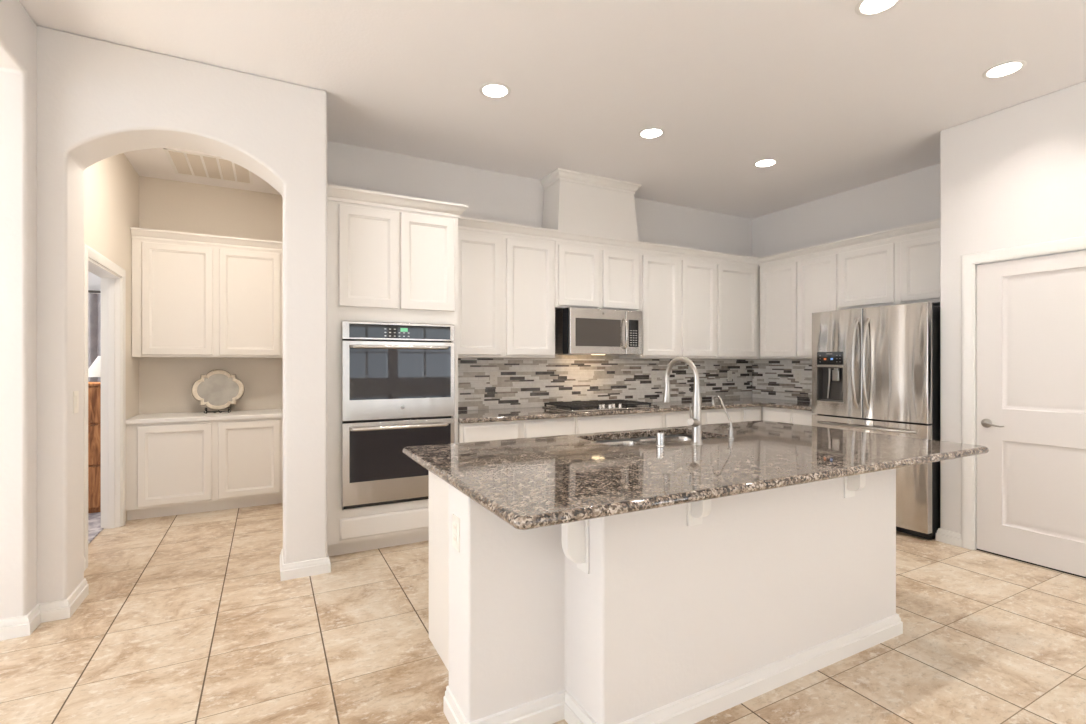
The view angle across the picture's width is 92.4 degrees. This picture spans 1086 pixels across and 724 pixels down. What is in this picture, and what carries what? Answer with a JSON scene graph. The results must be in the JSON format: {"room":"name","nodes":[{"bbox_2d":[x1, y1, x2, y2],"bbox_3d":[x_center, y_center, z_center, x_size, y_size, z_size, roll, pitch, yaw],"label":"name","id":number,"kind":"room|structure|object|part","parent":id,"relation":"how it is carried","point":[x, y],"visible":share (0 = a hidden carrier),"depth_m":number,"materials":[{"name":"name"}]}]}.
{"room":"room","nodes":[
{"label":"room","id":0,"kind":"room"},
{"bbox_2d":[0,0,138,618],"bbox_3d":[-1.449,-0.200,0.270,0.250,3.020,10.030,0,0,-28],"label":"wall","id":1,"kind":"structure","parent":0,"point":[18,31],"depth_m":2.51,"materials":[{"name":"white paint"}]},
{"bbox_2d":[0,578,88,640],"bbox_3d":[-2.547,1.263,2.647,0.216,0.094,0.588,0,0,12],"label":"baseboard","id":2,"kind":"structure","parent":1,"relation":"attached to","point":[20,626],"depth_m":2.63,"materials":[{"name":"white paint"}]},
{"bbox_2d":[88,258,120,528],"bbox_3d":[-3.222,0.309,3.744,0.126,2.001,0.912,0,0,-28],"label":"trim","id":3,"kind":"structure","parent":1,"relation":"attached to","point":[110,281],"depth_m":4.12,"materials":[{"name":"white paint"}]},
{"bbox_2d":[84,243,125,567],"bbox_3d":[-3.159,0.275,3.777,0.018,2.070,1.050,0,0,-28],"label":"trim","id":4,"kind":"structure","parent":1,"relation":"attached to","point":[90,253],"depth_m":3.68,"materials":[{"name":"white paint"}]},
{"bbox_2d":[88,271,100,293],"bbox_3d":[-5.578,-0.200,5.039,2.840,3.020,0.120,0,0,-28],"label":"wall","id":5,"kind":"structure","parent":0,"point":[94,281],"depth_m":5.44,"materials":[{"name":"white paint"}]},
{"bbox_2d":[88,290,100,381],"bbox_3d":[-4.666,0.262,5.353,1.145,2.036,0.156,0,0,-28],"label":"window curtain","id":6,"kind":"object","parent":5,"relation":"hanging from","point":[94,300],"visible":0.05,"depth_m":5.34,"materials":[{"name":"grey fabric"}]},
{"bbox_3d":[-4.666,-0.730,5.353,1.145,0.052,0.156,0,0,-28],"label":"curtain rod","id":7,"kind":"part","parent":6,"relation":"part of","materials":[{"name":"grey metal"}]},
{"bbox_2d":[37,26,326,603],"bbox_3d":[-2.133,-0.200,3.024,1.610,3.020,0.300,0,0,-28],"label":"wall","id":8,"kind":"structure","parent":0,"point":[98,100],"depth_m":2.87,"materials":[{"name":"white paint"}]},
{"bbox_2d":[73,391,78,413],"bbox_3d":[-2.513,0.210,2.806,0.008,0.118,0.072,0,0,-28],"label":"light switch","id":9,"kind":"object","parent":8,"relation":"attached to","point":[75,393],"visible":1,"depth_m":2.79,"materials":[{"name":"white plastic"}]},
{"bbox_2d":[280,549,330,580],"bbox_3d":[-1.524,1.263,3.332,0.281,0.094,0.313,0,0,-28],"label":"baseboard","id":10,"kind":"structure","parent":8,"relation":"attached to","point":[300,569],"depth_m":3.20,"materials":[{"name":"white paint"}]},
{"bbox_2d":[139,176,282,413],"bbox_3d":[-3.221,-0.200,5.073,1.380,3.020,0.120,0,0,-28],"label":"wall","id":11,"kind":"structure","parent":0,"point":[165,383],"depth_m":4.99,"materials":[{"name":"beige paint"}]},
{"bbox_2d":[130,227,282,357],"bbox_3d":[-3.055,-0.606,4.887,1.234,1.108,0.357,0,0,-28],"label":"upper cabinet","id":12,"kind":"object","parent":11,"relation":"attached to","point":[195,295],"visible":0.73,"depth_m":4.72,"materials":[{"name":"white paint"}]},
{"bbox_3d":[-3.242,-0.562,4.632,0.520,0.976,0.020,0,0,-28],"label":"cabinet door","id":13,"kind":"part","parent":12,"relation":"part of","materials":[{"name":"white paint"}]},
{"bbox_3d":[-3.053,-1.117,4.884,1.234,0.086,0.351,0,0,-28],"label":"crown","id":14,"kind":"part","parent":12,"relation":"part of","materials":[{"name":"white paint"}]},
{"bbox_3d":[-2.747,-0.562,4.893,0.500,0.976,0.020,0,0,-28],"label":"cabinet door","id":15,"kind":"part","parent":12,"relation":"part of","materials":[{"name":"white paint"}]},
{"bbox_2d":[327,141,751,410],"bbox_3d":[0.444,-0.200,5.204,4.955,3.020,0.150,0,0,-28],"label":"wall","id":16,"kind":"structure","parent":0,"point":[488,195],"depth_m":4.65,"materials":[{"name":"white paint"}]},
{"bbox_2d":[458,229,554,357],"bbox_3d":[-0.394,-0.560,4.474,0.967,1.030,0.352,0,0,-28],"label":"upper cabinet","id":17,"kind":"object","parent":16,"relation":"attached to","point":[506,283],"visible":0.73,"depth_m":4.33,"materials":[{"name":"white paint"}]},
{"bbox_3d":[-0.528,-0.551,4.216,0.403,0.968,0.020,0,0,-28],"label":"door","id":18,"kind":"part","parent":17,"relation":"part of","materials":[{"name":"white paint"}]},
{"bbox_3d":[-0.107,-0.551,4.438,0.445,0.968,0.020,0,0,-28],"label":"door","id":19,"kind":"part","parent":17,"relation":"part of","materials":[{"name":"white paint"}]},
{"bbox_2d":[555,355,618,358],"bbox_3d":[0.364,-0.061,5.072,0.920,0.032,0.009,0,0,-28],"label":"tile backsplash strip","id":20,"kind":"object","parent":16,"relation":"attached to","point":[556,356],"visible":0.79,"depth_m":5.13,"materials":[{"name":"beige tile"}]},
{"bbox_2d":[540,168,640,240],"bbox_3d":[0.454,-1.399,4.924,0.916,0.618,0.347,0,0,-28],"label":"hood chimney cover","id":21,"kind":"object","parent":16,"relation":"attached to","point":[574,201],"visible":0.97,"depth_m":4.77,"materials":[{"name":"white paint"}]},
{"bbox_3d":[0.454,-1.665,4.923,0.916,0.086,0.345,0,0,-28],"label":"crown","id":22,"kind":"part","parent":21,"relation":"part of","materials":[{"name":"white paint"}]},
{"bbox_2d":[555,241,639,310],"bbox_3d":[0.446,-0.781,4.917,0.928,0.588,0.352,0,0,-28],"label":"upper cabinet","id":23,"kind":"object","parent":16,"relation":"attached to","point":[586,276],"visible":0.77,"depth_m":4.75,"materials":[{"name":"white paint"}]},
{"bbox_3d":[0.321,-0.771,4.664,0.417,0.527,0.020,0,0,-28],"label":"door","id":24,"kind":"part","parent":23,"relation":"part of","materials":[{"name":"white paint"}]},
{"bbox_2d":[555,307,641,354],"bbox_3d":[0.491,-0.280,4.853,0.790,0.409,0.505,0,0,-28],"label":"microwave","id":25,"kind":"object","parent":23,"relation":"attached to","point":[578,331],"visible":0.98,"depth_m":4.66,"materials":[{"name":"silver metal"}]},
{"bbox_3d":[0.486,-0.281,4.650,0.590,0.406,0.036,0,0,-28],"label":"door","id":26,"kind":"part","parent":25,"relation":"part of","materials":[{"name":"silver metal"}]},
{"bbox_3d":[0.751,-0.268,4.741,0.022,0.290,0.064,0,0,-28],"label":"door handle","id":27,"kind":"part","parent":25,"relation":"part of","materials":[{"name":"silver metal"}]},
{"bbox_3d":[0.838,-0.281,4.835,0.192,0.406,0.036,0,0,-28],"label":"control panel","id":28,"kind":"part","parent":25,"relation":"part of","materials":[{"name":"silver metal"}]},
{"bbox_3d":[0.838,-0.273,4.815,0.110,0.250,0.002,0,0,-28],"label":"panel glass","id":29,"kind":"part","parent":25,"relation":"part of","materials":[{"name":"black glass"}]},
{"bbox_3d":[0.731,-0.771,4.880,0.406,0.527,0.020,0,0,-28],"label":"door","id":30,"kind":"part","parent":23,"relation":"part of","materials":[{"name":"white paint"}]},
{"bbox_2d":[458,358,751,410],"bbox_3d":[0.789,0.183,5.297,3.827,0.454,0.008,0,0,-28],"label":"tile backsplash","id":31,"kind":"structure","parent":16,"relation":"attached to","point":[521,382],"depth_m":5.09,"materials":[{"name":"grey tile"}]},
{"bbox_2d":[490,372,496,384],"bbox_3d":[-0.439,0.135,4.638,0.072,0.118,0.008,0,0,-28],"label":"wall outlet","id":32,"kind":"object","parent":31,"relation":"attached to","point":[493,375],"visible":1,"depth_m":4.63,"materials":[{"name":"white plastic"}]},
{"bbox_2d":[651,371,656,381],"bbox_3d":[1.173,0.142,5.489,0.072,0.118,0.008,0,0,-28],"label":"wall outlet","id":33,"kind":"object","parent":31,"relation":"attached to","point":[653,373],"visible":1,"depth_m":5.48,"materials":[{"name":"white plastic"}]},
{"bbox_2d":[727,371,731,380],"bbox_3d":[2.156,0.150,6.008,0.072,0.118,0.008,0,0,-28],"label":"wall outlet","id":34,"kind":"object","parent":31,"relation":"attached to","point":[729,373],"visible":1,"depth_m":6.00,"materials":[{"name":"white plastic"}]},
{"bbox_2d":[620,252,715,358],"bbox_3d":[1.300,-0.560,5.368,1.000,1.030,0.352,0,0,-28],"label":"upper cabinet","id":35,"kind":"object","parent":16,"relation":"attached to","point":[678,294],"visible":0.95,"depth_m":5.20,"materials":[{"name":"white paint"}]},
{"bbox_3d":[1.155,-0.551,5.104,0.449,0.968,0.020,0,0,-28],"label":"door","id":36,"kind":"part","parent":35,"relation":"part of","materials":[{"name":"white paint"}]},
{"bbox_3d":[1.601,-0.551,5.340,0.459,0.968,0.020,0,0,-28],"label":"door","id":37,"kind":"part","parent":35,"relation":"part of","materials":[{"name":"white paint"}]},
{"bbox_2d":[458,216,939,265],"bbox_3d":[1.350,-1.112,4.305,3.767,0.086,2.281,0,0,-28],"label":"crown molding","id":38,"kind":"structure","parent":16,"relation":"attached to","point":[465,223],"depth_m":4.74,"materials":[{"name":"white paint"}]},
{"bbox_2d":[716,261,759,358],"bbox_3d":[2.151,-0.560,5.817,0.921,1.030,0.352,0,0,-28],"label":"upper cabinet","id":39,"kind":"object","parent":16,"relation":"attached to","point":[737,285],"visible":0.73,"depth_m":5.60,"materials":[{"name":"white paint"}]},
{"bbox_2d":[0,503,1085,723],"bbox_3d":[-0.458,1.370,1.511,10.200,0.120,11.700,0,0,-28],"label":"floor","id":40,"kind":"structure","parent":0,"point":[191,618],"depth_m":2.40,"materials":[{"name":"tile"}]},
{"bbox_2d":[88,512,103,543],"bbox_3d":[-4.548,1.305,3.694,2.305,0.010,3.120,0,0,-28],"label":"bedroom rug","id":41,"kind":"object","parent":40,"relation":"on","point":[94,519],"visible":0.02,"depth_m":4.17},
{"bbox_2d":[88,382,100,512],"bbox_3d":[-4.244,0.737,4.570,0.840,1.125,0.515,0,0,-28],"label":"dresser","id":42,"kind":"object","parent":41,"relation":"on","point":[94,388],"visible":0.02,"depth_m":4.50,"materials":[{"name":"brown wood"}]},
{"bbox_2d":[88,356,100,382],"bbox_3d":[-3.910,0.056,4.687,0.350,0.235,0.350,0,0,-28],"label":"table lamp","id":43,"kind":"object","parent":42,"relation":"on","point":[94,370],"visible":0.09,"depth_m":4.55,"materials":[{"name":"white fabric"}]},
{"bbox_3d":[-4.140,0.369,4.373,0.770,0.310,0.020,0,0,-28],"label":"drawer","id":44,"kind":"part","parent":42,"relation":"part of","materials":[{"name":"brown wood"}]},
{"bbox_3d":[-4.140,0.710,4.373,0.770,0.350,0.020,0,0,-28],"label":"drawer","id":45,"kind":"part","parent":42,"relation":"part of","materials":[{"name":"brown wood"}]},
{"bbox_3d":[-4.140,1.077,4.373,0.770,0.365,0.020,0,0,-28],"label":"drawer","id":46,"kind":"part","parent":42,"relation":"part of","materials":[{"name":"brown wood"}]},
{"bbox_2d":[126,409,282,520],"bbox_3d":[-3.005,0.887,4.792,1.234,0.845,0.571,0,0,-28],"label":"base cabinet","id":47,"kind":"object","parent":40,"relation":"on","point":[180,463],"visible":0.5,"depth_m":4.52,"materials":[{"name":"white paint"}]},
{"bbox_3d":[-3.124,0.859,4.428,0.520,0.667,0.020,0,0,-28],"label":"cabinet door","id":48,"kind":"part","parent":47,"relation":"part of","materials":[{"name":"white paint"}]},
{"bbox_2d":[204,407,230,413],"bbox_3d":[-3.038,0.335,4.873,0.215,0.260,0.143,0,0,-28],"label":"easel stand","id":49,"kind":"object","parent":47,"relation":"on","point":[228,407],"visible":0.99,"depth_m":4.83,"materials":[{"name":"black metal"}]},
{"bbox_2d":[191,370,243,409],"bbox_3d":[-3.056,0.253,4.906,0.424,0.383,0.086,0,0,-28],"label":"decorative plate","id":50,"kind":"object","parent":49,"relation":"on","point":[217,389],"visible":1,"depth_m":4.90,"materials":[{"name":"white ceramic"}]},
{"bbox_3d":[-2.635,0.859,4.686,0.485,0.667,0.020,0,0,-28],"label":"cabinet door","id":51,"kind":"part","parent":47,"relation":"part of","materials":[{"name":"white paint"}]},
{"bbox_2d":[327,184,467,555],"bbox_3d":[-1.135,0.071,3.917,0.975,2.478,0.645,0,0,-28],"label":"tall cabinet","id":52,"kind":"object","parent":40,"relation":"on","point":[392,258],"visible":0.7,"depth_m":3.61,"materials":[{"name":"white paint"}]},
{"bbox_3d":[-1.192,-0.722,3.577,0.392,0.680,0.020,0,0,-28],"label":"cabinet door","id":53,"kind":"part","parent":52,"relation":"part of","materials":[{"name":"white paint"}]},
{"bbox_3d":[-1.007,1.119,3.674,0.799,0.142,0.020,0,0,-28],"label":"drawer","id":54,"kind":"part","parent":52,"relation":"part of","materials":[{"name":"white paint"}]},
{"bbox_3d":[-1.133,-1.125,3.914,0.975,0.086,0.639,0,0,-28],"label":"crown","id":55,"kind":"part","parent":52,"relation":"part of","materials":[{"name":"white paint"}]},
{"bbox_2d":[342,321,454,508],"bbox_3d":[-1.113,0.350,3.878,0.777,1.262,0.620,0,0,-28],"label":"double oven","id":56,"kind":"object","parent":52,"relation":"in","point":[398,379],"visible":0.93,"depth_m":3.62,"materials":[{"name":"silver metal"}]},
{"bbox_3d":[-1.004,-0.221,3.672,0.777,0.121,0.030,0,0,-28],"label":"control panel","id":57,"kind":"part","parent":56,"relation":"part of","materials":[{"name":"silver metal"}]},
{"bbox_3d":[-0.990,-0.219,3.662,0.702,0.094,0.002,0,0,-28],"label":"panel glass","id":58,"kind":"part","parent":56,"relation":"part of","materials":[{"name":"black glass"}]},
{"bbox_3d":[-0.830,-0.722,3.768,0.394,0.680,0.020,0,0,-28],"label":"cabinet door","id":59,"kind":"part","parent":52,"relation":"part of","materials":[{"name":"white paint"}]},
{"bbox_2d":[458,417,574,442],"bbox_3d":[-0.311,0.879,4.359,1.006,0.861,0.620,0,0,-28],"label":"base cabinet","id":60,"kind":"object","parent":40,"relation":"on","point":[501,430],"visible":0.21,"depth_m":4.06,"materials":[{"name":"white paint"}]},
{"bbox_3d":[-0.391,0.541,3.977,0.452,0.138,0.020,0,0,-28],"label":"drawer","id":61,"kind":"part","parent":60,"relation":"part of","materials":[{"name":"white paint"}]},
{"bbox_3d":[0.059,0.541,4.214,0.451,0.138,0.020,0,0,-28],"label":"drawer","id":62,"kind":"part","parent":60,"relation":"part of","materials":[{"name":"white paint"}]},
{"bbox_2d":[458,398,811,423],"bbox_3d":[1.101,0.429,4.710,3.830,0.036,1.332,0,0,-28],"label":"countertop","id":63,"kind":"structure","parent":60,"relation":"on","point":[511,414],"depth_m":4.61,"materials":[{"name":"stone"}]},
{"bbox_2d":[542,400,653,411],"bbox_3d":[0.505,0.387,4.784,0.890,0.048,0.516,0,0,-28],"label":"gas cooktop","id":64,"kind":"object","parent":63,"relation":"in","point":[599,405],"visible":1,"depth_m":4.67,"materials":[{"name":"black metal"}]},
{"bbox_2d":[542,405,653,411],"bbox_3d":[0.505,0.405,4.784,0.890,0.012,0.516,0,0,-28],"label":"tray","id":65,"kind":"object","parent":64,"relation":"on","point":[557,407],"depth_m":4.58,"materials":[{"name":"metal"}]},
{"bbox_2d":[575,412,661,433],"bbox_3d":[0.546,0.879,4.811,0.929,0.861,0.620,0,0,-28],"label":"base cabinet","id":66,"kind":"object","parent":40,"relation":"on","point":[607,423],"visible":0.17,"depth_m":4.52,"materials":[{"name":"white paint"}]},
{"bbox_2d":[429,434,902,723],"bbox_3d":[0.586,0.872,2.425,2.135,0.877,1.208,0,0,-28],"label":"kitchen island","id":67,"kind":"object","parent":40,"relation":"on","point":[693,612],"visible":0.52,"depth_m":1.92,"materials":[{"name":"white paint"}]},
{"bbox_2d":[452,514,459,552],"bbox_3d":[-0.314,0.610,1.870,0.008,0.118,0.072,0,0,-28],"label":"wall outlet","id":68,"kind":"object","parent":67,"relation":"attached to","point":[455,520],"visible":1,"depth_m":1.86,"materials":[{"name":"white plastic"}]},
{"bbox_2d":[453,522,456,532],"bbox_3d":[-0.316,0.589,1.869,0.003,0.030,0.034,0,0,-28],"label":"socket","id":69,"kind":"object","parent":68,"relation":"attached to","point":[454,523],"depth_m":1.87,"materials":[{"name":"beige plastic"}]},
{"bbox_2d":[453,533,456,543],"bbox_3d":[-0.316,0.631,1.869,0.003,0.030,0.034,0,0,-28],"label":"socket","id":70,"kind":"object","parent":68,"relation":"attached to","point":[454,534],"depth_m":1.87,"materials":[{"name":"beige plastic"}]},
{"bbox_3d":[0.140,0.582,1.829,0.008,0.295,0.072,0,0,-28],"label":"plate","id":71,"kind":"part","parent":67,"relation":"part of","materials":[{"name":"white paint"}]},
{"bbox_3d":[0.684,1.263,2.239,2.135,0.094,0.488,0,0,-28],"label":"baseboard","id":72,"kind":"part","parent":67,"relation":"part of","materials":[{"name":"white paint"}]},
{"bbox_3d":[0.557,0.514,1.912,0.072,0.160,0.008,0,0,-28],"label":"plate","id":73,"kind":"part","parent":67,"relation":"part of","materials":[{"name":"white paint"}]},
{"bbox_2d":[403,420,988,529],"bbox_3d":[0.734,0.415,2.482,2.495,0.035,1.305,0,0,-28],"label":"island countertop","id":74,"kind":"structure","parent":67,"relation":"on","point":[533,482],"depth_m":2.05,"materials":[{"name":"stone"}]},
{"bbox_2d":[602,436,691,445],"bbox_3d":[0.601,0.526,2.819,0.784,0.166,0.394,0,0,-28],"label":"sink","id":75,"kind":"object","parent":74,"relation":"in","point":[678,438],"visible":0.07,"depth_m":3.02,"materials":[{"name":"silver metal"}]},
{"bbox_3d":[0.423,0.527,2.725,0.381,0.164,0.394,0,0,-28],"label":"sink bowl","id":76,"kind":"part","parent":75,"relation":"part of","materials":[{"name":"silver metal"}]},
{"bbox_3d":[0.780,0.527,2.914,0.379,0.164,0.394,0,0,-28],"label":"sink bowl","id":77,"kind":"part","parent":75,"relation":"part of","materials":[{"name":"silver metal"}]},
{"bbox_2d":[656,432,664,446],"bbox_3d":[0.563,0.366,2.500,0.044,0.063,0.044,0,0,-28],"label":"air gap","id":78,"kind":"object","parent":74,"relation":"on","point":[659,436],"visible":1,"depth_m":2.48,"materials":[{"name":"silver metal"}]},
{"bbox_2d":[663,356,702,444],"bbox_3d":[0.690,0.182,2.635,0.092,0.431,0.271,0,0,-28],"label":"kitchen faucet","id":79,"kind":"object","parent":74,"relation":"on","point":[694,421],"visible":1,"depth_m":2.54,"materials":[{"name":"silver metal"}]},
{"bbox_3d":[0.733,0.256,2.529,0.045,0.118,0.068,0,0,42],"label":"lever handle","id":80,"kind":"part","parent":79,"relation":"part of","materials":[{"name":"silver metal"}]},
{"bbox_2d":[712,396,733,438],"bbox_3d":[0.958,0.287,2.791,0.048,0.221,0.146,0,0,-28],"label":"filter faucet","id":81,"kind":"object","parent":74,"relation":"on","point":[730,428],"visible":1,"depth_m":2.75,"materials":[{"name":"silver metal"}]},
{"bbox_3d":[0.961,0.262,2.800,0.010,0.171,0.134,0,0,-28],"label":"spout","id":82,"kind":"part","parent":81,"relation":"part of","materials":[{"name":"silver metal"}]},
{"bbox_2d":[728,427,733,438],"bbox_3d":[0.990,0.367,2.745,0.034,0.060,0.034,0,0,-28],"label":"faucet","id":83,"kind":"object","parent":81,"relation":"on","point":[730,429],"depth_m":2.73,"materials":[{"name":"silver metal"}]},
{"bbox_3d":[1.379,0.519,2.346,0.072,0.170,0.008,0,0,-28],"label":"plate","id":84,"kind":"part","parent":67,"relation":"part of","materials":[{"name":"white paint"}]},
{"bbox_2d":[662,408,740,427],"bbox_3d":[1.411,0.879,5.268,1.023,0.861,0.620,0,0,-28],"label":"base cabinet","id":85,"kind":"object","parent":40,"relation":"on","point":[713,416],"visible":0.19,"depth_m":5.01,"materials":[{"name":"white paint"}]},
{"bbox_3d":[1.327,0.541,4.884,0.460,0.138,0.020,0,0,-28],"label":"drawer","id":86,"kind":"part","parent":85,"relation":"part of","materials":[{"name":"white paint"}]},
{"bbox_3d":[1.783,0.541,5.125,0.475,0.138,0.020,0,0,-28],"label":"drawer","id":87,"kind":"part","parent":85,"relation":"part of","materials":[{"name":"white paint"}]},
{"bbox_2d":[741,407,761,421],"bbox_3d":[2.240,0.879,5.706,0.848,0.861,0.620,0,0,-28],"label":"base cabinet","id":88,"kind":"object","parent":40,"relation":"on","point":[748,413],"visible":0.09,"depth_m":5.30,"materials":[{"name":"white paint"}]},
{"bbox_2d":[762,407,814,425],"bbox_3d":[2.664,0.879,5.181,0.590,0.861,0.703,0,0,-28],"label":"base cabinet","id":89,"kind":"object","parent":40,"relation":"on","point":[801,417],"visible":0.16,"depth_m":5.08,"materials":[{"name":"white paint"}]},
{"bbox_3d":[2.335,0.541,5.193,0.020,0.138,0.315,0,0,-28],"label":"drawer","id":90,"kind":"part","parent":89,"relation":"part of","materials":[{"name":"white paint"}]},
{"bbox_3d":[2.496,0.541,4.888,0.020,0.138,0.315,0,0,-28],"label":"drawer","id":91,"kind":"part","parent":89,"relation":"part of","materials":[{"name":"white paint"}]},
{"bbox_2d":[812,302,939,539],"bbox_3d":[2.908,0.434,4.372,0.894,1.752,0.918,0,0,-28],"label":"refrigerator","id":92,"kind":"object","parent":40,"relation":"on","point":[875,369],"visible":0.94,"depth_m":4.01,"materials":[{"name":"silver metal"}]},
{"bbox_3d":[2.554,0.515,4.185,0.088,0.024,0.781,0,0,-28],"label":"drawer handle","id":93,"kind":"part","parent":92,"relation":"part of","materials":[{"name":"silver metal"}]},
{"bbox_3d":[2.611,0.853,4.216,0.075,0.790,0.918,0,0,-28],"label":"freezer drawer","id":94,"kind":"part","parent":92,"relation":"part of","materials":[{"name":"silver metal"}]},
{"bbox_2d":[19,0,1085,218],"bbox_3d":[-0.458,-1.835,1.511,10.200,0.250,11.700,0,0,-28],"label":"ceiling","id":95,"kind":"structure","parent":0,"point":[843,100],"depth_m":3.07,"materials":[{"name":"white paint"}]},
{"bbox_2d":[163,148,252,184],"bbox_3d":[-2.892,-1.705,4.557,0.610,0.010,0.610,0,0,-28],"label":"ceiling vent","id":96,"kind":"object","parent":95,"relation":"in","point":[182,162],"visible":0.85,"depth_m":4.54,"materials":[{"name":"white metal"}]},
{"bbox_2d":[479,82,510,98],"bbox_3d":[-0.300,-1.744,3.268,0.195,0.082,0.195,0,0,-28],"label":"recessed light","id":97,"kind":"object","parent":95,"relation":"in","point":[494,90],"visible":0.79,"depth_m":3.32,"materials":[{"name":"white glass"}]},
{"bbox_2d":[638,127,664,138],"bbox_3d":[0.805,-1.744,3.874,0.195,0.082,0.195,0,0,-28],"label":"recessed light","id":98,"kind":"object","parent":95,"relation":"in","point":[653,132],"visible":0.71,"depth_m":3.93,"materials":[{"name":"white glass"}]},
{"bbox_2d":[753,159,777,167],"bbox_3d":[1.901,-1.744,4.453,0.195,0.082,0.195,0,0,-28],"label":"recessed light","id":99,"kind":"object","parent":95,"relation":"in","point":[763,163],"visible":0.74,"depth_m":4.50,"materials":[{"name":"white glass"}]},
{"bbox_2d":[855,0,900,16],"bbox_3d":[1.592,-1.744,2.469,0.195,0.082,0.195,0,0,-28],"label":"recessed light","id":100,"kind":"object","parent":95,"relation":"in","point":[866,8],"visible":1,"depth_m":2.53,"materials":[{"name":"white glass"}]},
{"bbox_2d":[982,60,1026,78],"bbox_3d":[2.684,-1.744,3.034,0.195,0.082,0.195,0,0,-28],"label":"recessed light","id":101,"kind":"object","parent":95,"relation":"in","point":[1007,68],"visible":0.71,"depth_m":3.07,"materials":[{"name":"white glass"}]},
{"bbox_2d":[752,163,939,401],"bbox_3d":[3.107,-0.200,5.231,0.200,3.020,2.290,0,0,-28],"label":"wall","id":102,"kind":"structure","parent":0,"point":[913,197],"depth_m":5.13,"materials":[{"name":"white paint"}]},
{"bbox_2d":[752,359,811,401],"bbox_3d":[2.793,0.183,5.602,0.008,0.454,1.320,0,0,-28],"label":"tile backsplash","id":103,"kind":"structure","parent":102,"relation":"attached to","point":[771,378],"depth_m":5.83,"materials":[{"name":"tile"}]},
{"bbox_2d":[795,370,800,380],"bbox_3d":[2.762,0.140,5.642,0.008,0.118,0.072,0,0,-28],"label":"wall outlet","id":104,"kind":"object","parent":103,"relation":"attached to","point":[797,372],"visible":1,"depth_m":5.64,"materials":[{"name":"white plastic"}]},
{"bbox_2d":[760,250,838,358],"bbox_3d":[2.719,-0.560,5.405,0.316,1.030,0.896,0,0,-28],"label":"upper cabinet","id":105,"kind":"object","parent":102,"relation":"attached to","point":[792,290],"visible":0.79,"depth_m":5.34,"materials":[{"name":"white paint"}]},
{"bbox_3d":[2.489,-0.551,5.523,0.020,0.968,0.445,0,0,-28],"label":"door","id":106,"kind":"part","parent":105,"relation":"part of","materials":[{"name":"white paint"}]},
{"bbox_3d":[2.696,-0.551,5.131,0.020,0.968,0.407,0,0,-28],"label":"door","id":107,"kind":"part","parent":105,"relation":"part of","materials":[{"name":"white paint"}]},
{"bbox_2d":[839,230,939,309],"bbox_3d":[3.168,-0.782,4.554,0.316,0.585,1.025,0,0,-28],"label":"upper cabinet","id":108,"kind":"object","parent":102,"relation":"attached to","point":[906,270],"visible":0.55,"depth_m":4.51,"materials":[{"name":"white paint"}]},
{"bbox_3d":[2.917,-0.778,4.713,0.020,0.513,0.488,0,0,-28],"label":"door","id":109,"kind":"part","parent":108,"relation":"part of","materials":[{"name":"white paint"}]},
{"bbox_3d":[3.163,-0.778,4.247,0.020,0.513,0.458,0,0,-28],"label":"door","id":110,"kind":"part","parent":108,"relation":"part of","materials":[{"name":"white paint"}]},
{"bbox_2d":[940,81,1085,532],"bbox_3d":[4.757,-0.200,1.341,0.915,3.020,6.130,0,0,-28],"label":"wall","id":111,"kind":"structure","parent":0,"point":[1013,176],"depth_m":3.53,"materials":[{"name":"white paint"}]},
{"bbox_2d":[936,528,961,546],"bbox_3d":[3.005,1.263,3.810,0.158,0.094,0.164,0,0,-28],"label":"baseboard","id":112,"kind":"structure","parent":111,"relation":"attached to","point":[942,535],"depth_m":3.77,"materials":[{"name":"white paint"}]},
{"bbox_2d":[961,236,1085,549],"bbox_3d":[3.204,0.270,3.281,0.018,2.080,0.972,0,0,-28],"label":"trim","id":113,"kind":"structure","parent":111,"relation":"attached to","point":[967,260],"depth_m":3.66,"materials":[{"name":"white paint"}]},
{"bbox_2d":[977,250,1085,576],"bbox_3d":[3.212,0.307,3.291,0.097,1.982,0.814,0,0,-28],"label":"door","id":114,"kind":"structure","parent":111,"relation":"in","point":[1031,312],"depth_m":3.38,"materials":[{"name":"white paint"}]},
{"bbox_3d":[3.056,0.415,3.545,0.059,0.062,0.146,0,0,-28],"label":"handle","id":115,"kind":"part","parent":114,"relation":"part of","materials":[{"name":"silver metal"}]},
{"bbox_2d":[977,549,1085,577],"bbox_3d":[3.275,1.305,3.318,0.100,0.008,0.812,0,0,-28],"label":"trim","id":116,"kind":"structure","parent":111,"relation":"attached to","point":[977,549],"depth_m":3.38,"materials":[{"name":"black"}]}
]}

